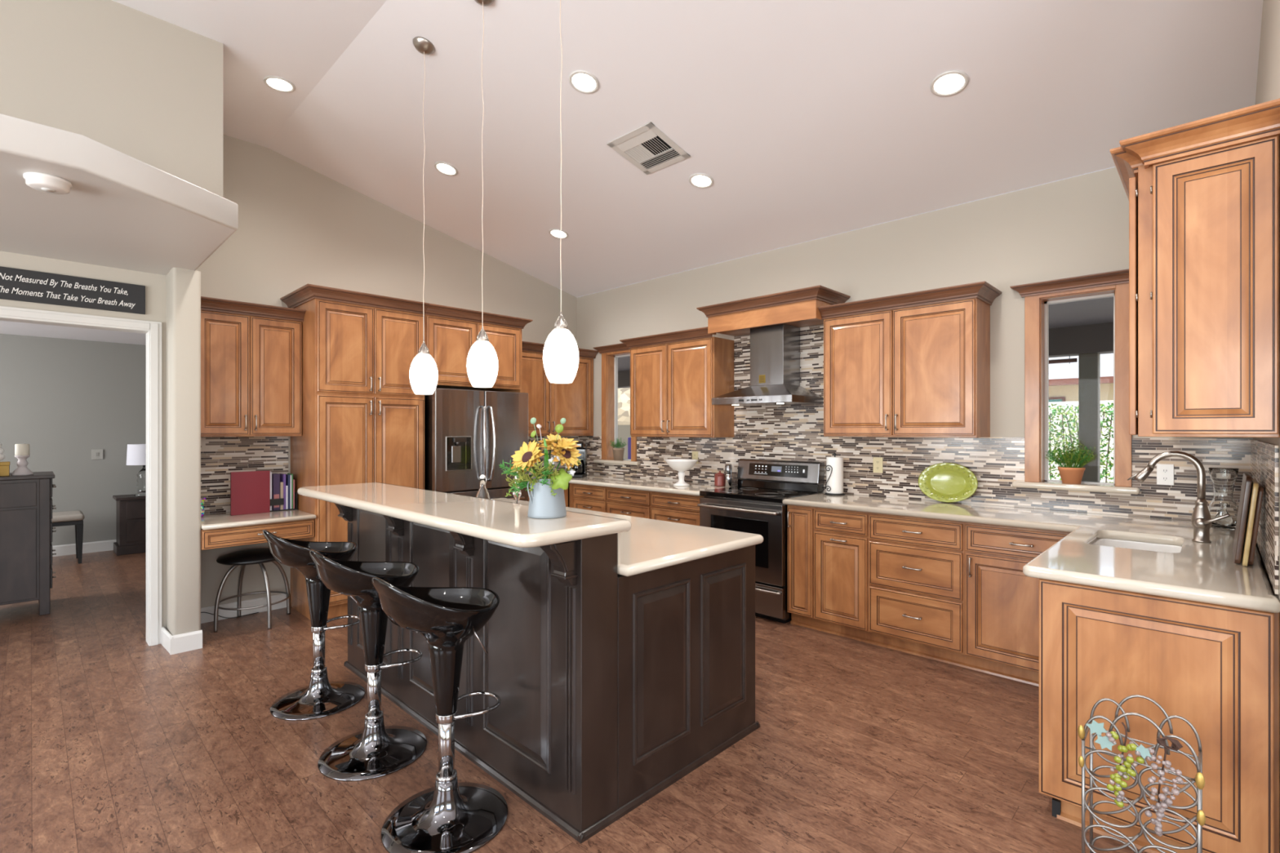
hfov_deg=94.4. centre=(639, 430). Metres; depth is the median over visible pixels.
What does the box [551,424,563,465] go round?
round leaf
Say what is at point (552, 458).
blossom
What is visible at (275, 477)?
magazine
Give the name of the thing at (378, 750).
bar stool
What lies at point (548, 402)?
upper cabinet
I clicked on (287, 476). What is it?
book
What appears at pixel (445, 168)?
recessed light
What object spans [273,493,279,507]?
picture
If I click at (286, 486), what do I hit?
book
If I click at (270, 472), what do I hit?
book
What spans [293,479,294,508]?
book
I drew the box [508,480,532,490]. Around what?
fern sprig
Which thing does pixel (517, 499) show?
glass candlestick
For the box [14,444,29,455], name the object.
candle
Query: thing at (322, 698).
bar stool
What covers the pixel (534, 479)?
fern sprig
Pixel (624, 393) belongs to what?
stone column
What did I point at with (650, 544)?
island countertop
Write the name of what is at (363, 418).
pantry cabinet
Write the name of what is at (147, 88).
wall
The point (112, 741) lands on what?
floor
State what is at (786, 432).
backsplash
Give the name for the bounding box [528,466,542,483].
fern sprig
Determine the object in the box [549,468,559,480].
fern sprig
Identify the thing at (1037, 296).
window
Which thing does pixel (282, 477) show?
book
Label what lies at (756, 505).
range
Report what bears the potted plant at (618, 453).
on the window at (611, 353)
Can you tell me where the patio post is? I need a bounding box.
[1078,352,1100,482]
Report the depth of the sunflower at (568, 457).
2.23 m
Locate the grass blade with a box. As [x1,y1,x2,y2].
[543,438,548,479]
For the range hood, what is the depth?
4.75 m
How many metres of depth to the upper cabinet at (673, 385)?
5.36 m
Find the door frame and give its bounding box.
[0,306,161,645]
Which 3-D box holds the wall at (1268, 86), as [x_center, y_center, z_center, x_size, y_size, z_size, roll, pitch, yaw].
[2.560,-0.270,2.344,0.129,3.373,1.930,0,0,44]
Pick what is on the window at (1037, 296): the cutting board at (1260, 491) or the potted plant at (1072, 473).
the potted plant at (1072, 473)
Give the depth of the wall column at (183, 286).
3.82 m
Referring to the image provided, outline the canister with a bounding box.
[714,471,724,486]
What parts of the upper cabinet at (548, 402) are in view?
door, crown, door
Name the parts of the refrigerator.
door, spout, handle, freezer drawer, handle, door, handle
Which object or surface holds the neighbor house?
on the ground
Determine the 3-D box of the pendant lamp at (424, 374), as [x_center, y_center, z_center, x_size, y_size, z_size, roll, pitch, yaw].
[-1.214,-1.188,3.329,0.153,1.973,0.153,0,0,-25]
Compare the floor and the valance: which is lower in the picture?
the floor
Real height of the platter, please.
0.268 m
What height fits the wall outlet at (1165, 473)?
0.116 m
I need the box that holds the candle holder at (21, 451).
[10,444,33,475]
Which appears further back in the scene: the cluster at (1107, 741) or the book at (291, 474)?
the book at (291, 474)
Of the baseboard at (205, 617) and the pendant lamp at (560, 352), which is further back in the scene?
the baseboard at (205, 617)
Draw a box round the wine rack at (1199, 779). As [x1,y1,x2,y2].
[1077,694,1205,852]
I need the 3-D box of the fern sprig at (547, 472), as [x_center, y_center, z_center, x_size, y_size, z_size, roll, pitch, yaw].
[-0.348,0.185,2.202,0.041,0.089,0.080,0,0,-22]
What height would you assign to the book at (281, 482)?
0.210 m
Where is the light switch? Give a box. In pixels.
[91,448,102,459]
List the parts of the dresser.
panel, panel, leg, drawer, drawer, drawer, drawer, drawer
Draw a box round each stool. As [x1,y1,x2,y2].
[213,547,290,632]
[262,529,364,720]
[309,550,426,781]
[371,577,508,852]
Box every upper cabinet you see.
[200,296,306,436]
[424,302,533,392]
[521,341,598,436]
[619,326,733,437]
[817,280,1001,437]
[1110,98,1279,437]
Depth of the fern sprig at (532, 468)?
2.22 m
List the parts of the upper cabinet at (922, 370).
door, handle, handle, crown, door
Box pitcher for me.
[511,466,566,519]
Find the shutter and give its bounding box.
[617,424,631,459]
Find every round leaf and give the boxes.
[530,431,543,479]
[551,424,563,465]
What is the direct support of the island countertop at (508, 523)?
on the kitchen island
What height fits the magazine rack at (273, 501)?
0.130 m
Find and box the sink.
[1092,538,1182,552]
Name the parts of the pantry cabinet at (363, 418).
door, door, crown, handle, handle, handle, handle, door, door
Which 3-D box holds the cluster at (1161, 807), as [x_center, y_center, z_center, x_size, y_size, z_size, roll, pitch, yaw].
[1.460,1.002,1.650,0.038,0.263,0.082,0,0,-44]
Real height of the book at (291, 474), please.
0.270 m
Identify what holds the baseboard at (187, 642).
attached to the wall column at (183, 286)
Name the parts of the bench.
seat, leg, leg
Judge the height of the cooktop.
0.040 m
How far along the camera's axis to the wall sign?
3.62 m
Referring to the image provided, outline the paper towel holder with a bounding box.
[824,453,845,495]
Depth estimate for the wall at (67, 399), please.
6.77 m
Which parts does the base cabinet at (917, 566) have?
handle, handle, handle, drawer, drawer, drawer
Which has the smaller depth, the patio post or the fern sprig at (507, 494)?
the fern sprig at (507, 494)
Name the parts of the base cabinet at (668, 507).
drawer, drawer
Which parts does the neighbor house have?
pane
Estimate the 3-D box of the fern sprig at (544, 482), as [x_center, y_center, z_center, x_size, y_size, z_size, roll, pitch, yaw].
[-0.353,0.200,2.199,0.039,0.059,0.080,0,0,-11]
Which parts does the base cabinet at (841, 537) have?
handle, handle, drawer, door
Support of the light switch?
attached to the wall at (67, 399)
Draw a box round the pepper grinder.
[724,464,731,487]
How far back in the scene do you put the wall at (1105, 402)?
10.61 m
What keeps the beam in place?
attached to the ceiling at (1096, 311)
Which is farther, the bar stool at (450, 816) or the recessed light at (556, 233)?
the recessed light at (556, 233)
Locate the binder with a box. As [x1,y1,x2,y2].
[230,470,270,515]
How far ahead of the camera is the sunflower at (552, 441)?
2.26 m
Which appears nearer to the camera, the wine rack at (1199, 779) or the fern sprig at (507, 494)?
the wine rack at (1199, 779)
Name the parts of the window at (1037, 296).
sill, frame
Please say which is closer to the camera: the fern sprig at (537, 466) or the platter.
the fern sprig at (537, 466)
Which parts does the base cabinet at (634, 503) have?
drawer, drawer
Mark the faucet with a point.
(1202, 521)
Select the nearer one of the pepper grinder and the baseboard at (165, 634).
the baseboard at (165, 634)
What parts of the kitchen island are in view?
panel, panel, panel, moulding, panel, panel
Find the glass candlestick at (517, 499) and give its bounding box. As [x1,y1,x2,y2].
[512,471,521,503]
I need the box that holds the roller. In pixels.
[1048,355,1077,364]
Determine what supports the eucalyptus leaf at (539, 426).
on the grass blade
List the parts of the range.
handle, oven door, handle, storage drawer, control panel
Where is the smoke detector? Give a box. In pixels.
[22,171,72,194]
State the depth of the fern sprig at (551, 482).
2.20 m
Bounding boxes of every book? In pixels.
[270,471,271,511]
[280,473,285,509]
[280,481,283,509]
[285,474,289,509]
[285,485,288,509]
[287,473,293,508]
[289,475,291,508]
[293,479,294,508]
[1232,472,1252,564]
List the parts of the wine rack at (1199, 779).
twig coil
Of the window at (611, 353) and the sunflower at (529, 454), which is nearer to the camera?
the sunflower at (529, 454)
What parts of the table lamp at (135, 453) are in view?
lamp shade, glass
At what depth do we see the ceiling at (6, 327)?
6.34 m
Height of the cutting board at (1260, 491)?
0.289 m
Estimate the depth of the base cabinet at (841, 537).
4.01 m
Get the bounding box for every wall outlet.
[692,451,697,463]
[873,457,882,472]
[1156,463,1173,485]
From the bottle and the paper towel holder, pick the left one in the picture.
the bottle
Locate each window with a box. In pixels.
[593,342,640,465]
[1009,268,1140,494]
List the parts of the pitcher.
grass blade, handle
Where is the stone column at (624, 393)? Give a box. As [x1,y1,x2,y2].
[617,387,631,459]
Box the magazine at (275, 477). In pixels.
[271,473,279,510]
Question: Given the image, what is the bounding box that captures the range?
[697,458,824,623]
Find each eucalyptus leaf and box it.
[530,417,543,478]
[536,424,543,459]
[557,417,565,439]
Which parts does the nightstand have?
drawer, drawer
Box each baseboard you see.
[52,539,115,556]
[160,626,173,653]
[169,630,202,654]
[200,593,286,623]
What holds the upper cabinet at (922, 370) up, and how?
attached to the wall at (1078, 225)
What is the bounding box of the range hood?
[711,323,822,406]
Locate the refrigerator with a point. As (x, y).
(468, 433)
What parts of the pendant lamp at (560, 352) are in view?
lamp shade, cord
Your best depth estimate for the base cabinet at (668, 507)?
5.04 m
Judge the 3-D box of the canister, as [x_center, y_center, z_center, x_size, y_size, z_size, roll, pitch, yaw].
[0.709,0.428,5.253,0.100,0.136,0.100,0,0,44]
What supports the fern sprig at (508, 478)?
in the pitcher
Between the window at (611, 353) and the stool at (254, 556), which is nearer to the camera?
the stool at (254, 556)
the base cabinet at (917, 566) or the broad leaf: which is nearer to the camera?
the broad leaf
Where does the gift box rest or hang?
on the dresser
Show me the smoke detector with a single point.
(46, 183)
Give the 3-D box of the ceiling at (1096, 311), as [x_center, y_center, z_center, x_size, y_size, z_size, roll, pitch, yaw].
[0.508,-1.268,8.755,19.200,0.130,4.100,0,0,44]
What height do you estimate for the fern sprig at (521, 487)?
0.055 m
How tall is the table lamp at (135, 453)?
0.600 m
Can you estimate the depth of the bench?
6.27 m
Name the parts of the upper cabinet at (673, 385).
door, crown, door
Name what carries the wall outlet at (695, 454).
attached to the backsplash at (786, 432)
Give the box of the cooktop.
[699,486,818,503]
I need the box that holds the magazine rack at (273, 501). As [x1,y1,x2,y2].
[270,492,297,511]
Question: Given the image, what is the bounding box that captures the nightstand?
[112,493,146,555]
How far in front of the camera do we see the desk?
4.09 m
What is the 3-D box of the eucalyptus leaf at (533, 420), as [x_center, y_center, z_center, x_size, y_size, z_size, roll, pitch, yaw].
[-0.392,0.100,2.269,0.065,0.297,0.012,0,0,17]
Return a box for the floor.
[0,550,1147,852]
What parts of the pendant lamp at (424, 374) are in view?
lamp shade, cord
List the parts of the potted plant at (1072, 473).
pot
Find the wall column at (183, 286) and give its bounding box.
[165,267,200,635]
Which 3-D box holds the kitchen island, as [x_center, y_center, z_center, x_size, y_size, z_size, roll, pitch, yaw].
[-0.644,0.895,3.157,2.206,1.044,1.224,0,0,44]
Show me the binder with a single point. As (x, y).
(250, 491)
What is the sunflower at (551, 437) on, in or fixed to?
in the pitcher
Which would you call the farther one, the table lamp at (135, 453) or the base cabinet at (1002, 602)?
the table lamp at (135, 453)
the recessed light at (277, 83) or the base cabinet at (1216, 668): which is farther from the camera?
the recessed light at (277, 83)
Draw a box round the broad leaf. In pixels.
[550,468,572,489]
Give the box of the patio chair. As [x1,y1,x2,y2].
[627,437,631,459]
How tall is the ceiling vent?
0.091 m
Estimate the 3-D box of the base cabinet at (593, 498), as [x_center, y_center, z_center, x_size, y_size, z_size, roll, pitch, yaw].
[-0.333,0.980,6.054,0.570,0.875,0.645,0,0,44]
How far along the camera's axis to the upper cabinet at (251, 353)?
4.30 m
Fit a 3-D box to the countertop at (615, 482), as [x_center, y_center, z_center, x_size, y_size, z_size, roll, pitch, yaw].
[-0.306,0.518,5.663,2.326,0.042,1.152,0,0,44]
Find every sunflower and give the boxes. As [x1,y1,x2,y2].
[511,440,544,479]
[536,439,559,458]
[537,433,581,475]
[550,439,581,471]
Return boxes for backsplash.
[200,435,288,514]
[528,435,576,475]
[576,324,1250,520]
[1250,439,1278,594]
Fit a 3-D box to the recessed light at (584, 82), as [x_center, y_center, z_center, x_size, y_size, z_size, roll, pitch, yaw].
[-0.324,-2.010,3.425,0.173,0.043,0.176,0,0,-41]
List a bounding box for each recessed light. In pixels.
[263,75,295,92]
[434,161,457,175]
[548,228,568,239]
[568,70,599,93]
[688,173,713,188]
[929,70,968,96]
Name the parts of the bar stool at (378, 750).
seat, stem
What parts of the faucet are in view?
lever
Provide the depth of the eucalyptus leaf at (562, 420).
2.28 m
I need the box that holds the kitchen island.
[333,502,759,843]
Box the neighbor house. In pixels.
[1048,353,1113,402]
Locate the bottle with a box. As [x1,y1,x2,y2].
[475,474,490,499]
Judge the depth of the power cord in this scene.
4.44 m
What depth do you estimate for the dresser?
4.47 m
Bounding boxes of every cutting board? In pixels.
[1241,479,1258,566]
[1248,482,1263,565]
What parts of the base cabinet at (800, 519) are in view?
handle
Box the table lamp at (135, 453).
[126,444,146,496]
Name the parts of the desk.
handle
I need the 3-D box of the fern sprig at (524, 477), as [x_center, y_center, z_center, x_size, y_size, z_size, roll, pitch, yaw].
[-0.414,0.193,2.212,0.039,0.073,0.093,0,0,41]
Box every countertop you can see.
[297,482,631,547]
[490,497,763,576]
[528,473,737,496]
[782,492,1279,613]
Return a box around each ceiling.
[0,320,146,345]
[111,0,1262,297]
[617,297,1113,371]
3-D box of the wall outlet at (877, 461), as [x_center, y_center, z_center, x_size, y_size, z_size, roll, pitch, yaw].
[1.779,0.262,4.432,0.072,0.116,0.009,0,0,44]
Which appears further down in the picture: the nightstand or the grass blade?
the nightstand
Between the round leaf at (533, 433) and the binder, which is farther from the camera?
the binder
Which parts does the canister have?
lid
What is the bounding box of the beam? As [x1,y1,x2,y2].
[617,322,1113,388]
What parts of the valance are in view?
crown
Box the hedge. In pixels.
[1048,402,1113,483]
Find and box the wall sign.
[0,266,145,314]
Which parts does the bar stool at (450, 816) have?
seat, stem, lever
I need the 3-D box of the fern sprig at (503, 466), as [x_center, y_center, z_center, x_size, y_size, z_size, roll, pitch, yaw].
[-0.461,0.170,2.232,0.137,0.118,0.048,0,0,-9]
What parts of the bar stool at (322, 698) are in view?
seat, stem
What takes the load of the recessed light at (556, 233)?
in the ceiling at (808, 120)
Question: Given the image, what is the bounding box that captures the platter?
[918,462,977,502]
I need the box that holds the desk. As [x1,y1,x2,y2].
[200,509,315,550]
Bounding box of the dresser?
[0,471,56,615]
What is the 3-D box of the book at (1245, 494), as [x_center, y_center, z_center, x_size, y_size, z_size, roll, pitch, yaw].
[2.324,0.333,2.288,0.046,0.324,0.330,0,0,44]
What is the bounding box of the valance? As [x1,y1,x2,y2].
[696,284,850,336]
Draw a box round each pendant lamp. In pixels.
[408,36,438,395]
[466,0,498,387]
[542,0,578,383]
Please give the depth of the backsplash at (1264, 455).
2.00 m
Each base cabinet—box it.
[528,487,568,506]
[568,483,607,512]
[606,487,651,519]
[650,491,704,525]
[786,505,818,630]
[813,507,872,644]
[869,513,967,667]
[964,522,1069,686]
[1038,578,1279,852]
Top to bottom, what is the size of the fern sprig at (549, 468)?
0.119 m
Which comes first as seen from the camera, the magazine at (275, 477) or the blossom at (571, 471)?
the blossom at (571, 471)
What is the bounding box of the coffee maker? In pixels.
[571,441,586,477]
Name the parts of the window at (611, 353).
sill, frame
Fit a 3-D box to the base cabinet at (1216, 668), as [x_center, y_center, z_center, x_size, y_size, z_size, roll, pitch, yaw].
[2.317,0.980,2.622,0.605,0.875,1.850,0,0,44]
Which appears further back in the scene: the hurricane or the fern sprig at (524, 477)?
the hurricane
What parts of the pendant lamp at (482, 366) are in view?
lamp shade, cord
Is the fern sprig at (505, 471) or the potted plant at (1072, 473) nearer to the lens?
the fern sprig at (505, 471)
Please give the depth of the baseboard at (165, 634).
3.84 m
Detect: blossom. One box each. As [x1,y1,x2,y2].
[547,457,555,475]
[567,468,575,475]
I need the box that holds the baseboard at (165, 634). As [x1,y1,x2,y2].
[160,626,173,653]
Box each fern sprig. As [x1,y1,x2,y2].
[498,459,518,475]
[502,467,533,486]
[503,459,532,479]
[505,476,527,484]
[505,479,524,497]
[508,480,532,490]
[508,482,530,497]
[510,465,537,483]
[517,473,536,484]
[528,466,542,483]
[528,478,537,491]
[531,462,541,476]
[532,459,548,479]
[539,475,550,485]
[542,468,552,479]
[545,460,555,479]
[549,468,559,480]
[549,480,556,496]
[564,458,581,470]
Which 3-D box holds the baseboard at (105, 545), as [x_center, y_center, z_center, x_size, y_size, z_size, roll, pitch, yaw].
[-7.199,1.357,5.984,0.014,0.120,5.680,0,0,44]
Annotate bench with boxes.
[51,511,84,564]
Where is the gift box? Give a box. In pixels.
[0,461,9,475]
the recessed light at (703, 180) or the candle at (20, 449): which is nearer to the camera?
the recessed light at (703, 180)
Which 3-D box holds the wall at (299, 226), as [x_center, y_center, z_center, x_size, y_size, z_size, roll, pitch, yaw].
[-2.067,-0.400,5.641,0.149,3.634,3.655,0,0,44]
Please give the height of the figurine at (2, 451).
0.260 m
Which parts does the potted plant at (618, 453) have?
pot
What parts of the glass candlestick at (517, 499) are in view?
glass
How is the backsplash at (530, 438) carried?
attached to the wall at (299, 226)
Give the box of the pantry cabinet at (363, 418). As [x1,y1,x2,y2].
[280,284,428,619]
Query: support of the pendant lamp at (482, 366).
hanging from the ceiling at (808, 120)
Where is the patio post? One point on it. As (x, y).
(1089, 364)
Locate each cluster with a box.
[1085,720,1151,807]
[1144,746,1183,836]
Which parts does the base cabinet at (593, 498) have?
drawer, drawer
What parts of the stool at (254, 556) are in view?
leg, leg, leg, leg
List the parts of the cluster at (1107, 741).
glass, glass, wire stem, glass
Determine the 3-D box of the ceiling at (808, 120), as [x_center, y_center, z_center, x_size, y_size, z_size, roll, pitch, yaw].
[-0.685,-1.940,0.429,9.300,0.794,9.200,0,0,44]
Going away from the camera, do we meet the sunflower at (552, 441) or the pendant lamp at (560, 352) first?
the sunflower at (552, 441)
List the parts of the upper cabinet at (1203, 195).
crown, door, crown, panel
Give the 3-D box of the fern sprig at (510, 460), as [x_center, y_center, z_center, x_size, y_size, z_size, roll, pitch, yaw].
[-0.450,0.170,2.243,0.126,0.118,0.050,0,0,-12]
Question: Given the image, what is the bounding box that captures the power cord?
[200,612,258,618]
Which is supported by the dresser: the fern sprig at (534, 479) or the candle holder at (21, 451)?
the candle holder at (21, 451)
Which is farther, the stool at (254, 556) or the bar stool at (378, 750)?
the stool at (254, 556)
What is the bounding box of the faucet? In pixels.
[1127,450,1230,542]
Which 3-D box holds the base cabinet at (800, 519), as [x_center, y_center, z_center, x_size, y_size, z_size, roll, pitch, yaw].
[1.335,0.980,4.431,0.215,0.875,0.645,0,0,44]
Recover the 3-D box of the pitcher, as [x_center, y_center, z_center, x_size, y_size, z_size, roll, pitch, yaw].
[-0.382,0.232,2.235,0.147,0.192,0.225,0,0,44]
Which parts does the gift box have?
lid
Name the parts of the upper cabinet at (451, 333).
door, crown, door, panel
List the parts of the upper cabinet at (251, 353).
door, handle, crown, handle, door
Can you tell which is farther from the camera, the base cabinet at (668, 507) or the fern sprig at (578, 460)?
the base cabinet at (668, 507)
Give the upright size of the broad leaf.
0.106 m
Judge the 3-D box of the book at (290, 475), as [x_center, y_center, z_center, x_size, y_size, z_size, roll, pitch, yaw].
[-2.736,0.478,4.617,0.112,0.262,0.009,0,0,44]
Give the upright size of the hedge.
1.974 m
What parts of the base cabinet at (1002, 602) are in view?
handle, door, drawer, handle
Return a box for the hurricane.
[1208,467,1239,529]
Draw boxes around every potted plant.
[609,437,626,460]
[1044,437,1097,484]
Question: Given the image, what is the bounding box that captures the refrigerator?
[424,388,528,501]
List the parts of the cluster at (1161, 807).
wire stem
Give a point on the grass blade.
(546, 455)
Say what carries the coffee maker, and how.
on the countertop at (615, 482)
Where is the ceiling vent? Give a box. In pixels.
[606,121,690,175]
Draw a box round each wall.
[0,0,222,197]
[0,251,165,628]
[0,333,146,546]
[195,134,576,608]
[576,166,1253,546]
[1048,400,1113,482]
[1253,0,1279,601]
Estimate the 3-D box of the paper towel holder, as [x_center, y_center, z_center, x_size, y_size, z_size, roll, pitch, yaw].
[1.500,0.337,4.561,0.156,0.318,0.156,0,0,44]
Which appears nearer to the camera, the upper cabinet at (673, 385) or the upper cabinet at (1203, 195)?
the upper cabinet at (1203, 195)
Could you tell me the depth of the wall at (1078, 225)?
4.12 m

